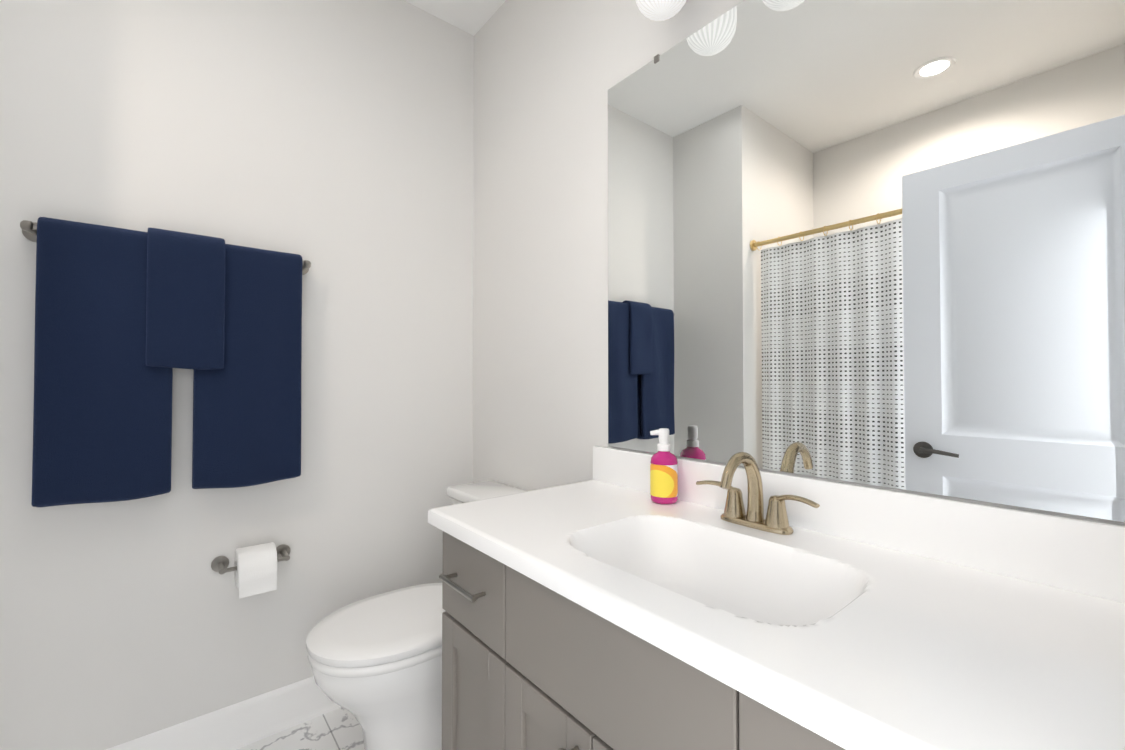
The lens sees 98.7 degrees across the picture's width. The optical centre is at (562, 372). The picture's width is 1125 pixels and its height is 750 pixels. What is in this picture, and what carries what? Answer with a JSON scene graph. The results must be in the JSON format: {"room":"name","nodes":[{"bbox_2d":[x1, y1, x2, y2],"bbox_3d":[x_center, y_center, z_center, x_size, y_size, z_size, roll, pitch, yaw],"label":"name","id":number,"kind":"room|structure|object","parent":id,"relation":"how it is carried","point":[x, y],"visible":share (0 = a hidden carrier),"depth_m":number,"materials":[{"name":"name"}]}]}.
{"room":"bathroom","nodes":[
{"label":"bathroom","id":0,"kind":"room"},
{"bbox_2d":[0,0,473,749],"bbox_3d":[-0.948,-0.150,1.776,1.564,2.740,0.120,1,-1,-39],"label":"wall","id":1,"kind":"structure","parent":0,"point":[332,140],"depth_m":1.60,"materials":[{"name":"paint"}]},
{"bbox_2d":[20,217,310,506],"bbox_3d":[-1.140,-0.026,1.460,0.692,0.787,0.120,1,-1,-39],"label":"towel rail","id":2,"kind":"object","parent":1,"relation":"attached to","point":[127,321],"visible":1,"depth_m":1.38,"materials":[{"name":"blue fabric"}]},
{"bbox_2d":[145,228,224,369],"bbox_3d":[-1.132,-0.214,1.454,0.182,0.412,0.095,1,-1,-39],"label":"hand towel","id":3,"kind":"object","parent":2,"relation":"hanging from","point":[185,272],"depth_m":1.42,"materials":[{"name":"blue fabric"}]},
{"bbox_2d":[211,542,290,598],"bbox_3d":[-0.991,0.624,1.557,0.224,0.133,0.143,1,-1,-39],"label":"toilet paper holder","id":4,"kind":"object","parent":1,"relation":"attached to","point":[254,568],"visible":1,"depth_m":1.51,"materials":[{"name":"white paper"}]},
{"bbox_2d":[236,707,363,749],"bbox_3d":[-0.290,1.253,0.145,2.590,0.120,3.440,1,-1,-39],"label":"floor","id":5,"kind":"structure","parent":0,"point":[340,728],"depth_m":1.61,"materials":[{"name":"tile"}]},
{"bbox_2d":[106,676,340,749],"bbox_3d":[-0.702,1.146,1.361,1.442,0.134,0.799,1,-1,-39],"label":"baseboard","id":6,"kind":"structure","parent":5,"relation":"on","point":[247,721],"depth_m":1.58,"materials":[{"name":"white"}]},
{"bbox_2d":[306,480,526,749],"bbox_3d":[-0.429,0.826,1.579,0.732,0.782,0.452,1,-1,-39],"label":"toilet","id":7,"kind":"object","parent":5,"relation":"on","point":[375,662],"visible":0.42,"depth_m":1.39,"materials":[{"name":"white ceramic"}]},
{"bbox_2d":[427,446,1124,749],"bbox_3d":[0.266,0.713,0.874,0.570,0.985,1.201,1,-1,-39],"label":"bathroom vanity","id":8,"kind":"object","parent":5,"relation":"on","point":[611,605],"visible":1,"depth_m":0.74,"materials":[{"name":"white stone"}]},
{"bbox_2d":[650,428,677,503],"bbox_3d":[0.260,0.237,1.235,0.070,0.186,0.070,1,-1,-39],"label":"soap bottle","id":9,"kind":"object","parent":8,"relation":"on","point":[664,475],"visible":1,"depth_m":1.21,"materials":[{"name":"pink plastic"}]},
{"bbox_2d":[696,452,819,534],"bbox_3d":[0.374,0.246,1.003,0.150,0.161,0.272,1,-1,-39],"label":"faucet","id":10,"kind":"object","parent":8,"relation":"on","point":[775,521],"visible":1,"depth_m":1.01,"materials":[{"name":"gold metal"}]},
{"bbox_2d":[404,0,505,35],"bbox_3d":[-0.290,-1.607,0.192,2.590,0.120,3.440,1,-1,-39],"label":"ceiling","id":11,"kind":"structure","parent":0,"point":[472,17],"depth_m":2.02,"materials":[{"name":"white paint"}]},
{"bbox_2d":[473,0,1124,525],"bbox_3d":[0.317,-0.157,1.367,0.130,2.740,2.120,1,-1,-39],"label":"wall","id":12,"kind":"structure","parent":0,"point":[876,242],"depth_m":1.02,"materials":[{"name":"white paint"}]},
{"bbox_2d":[635,0,685,20],"bbox_3d":[0.401,-1.025,1.049,0.178,0.265,0.620,1,-1,-39],"label":"sconce","id":13,"kind":"object","parent":12,"relation":"attached to","point":[659,10],"visible":1,"depth_m":1.19,"materials":[{"name":"white glass"}]}
]}

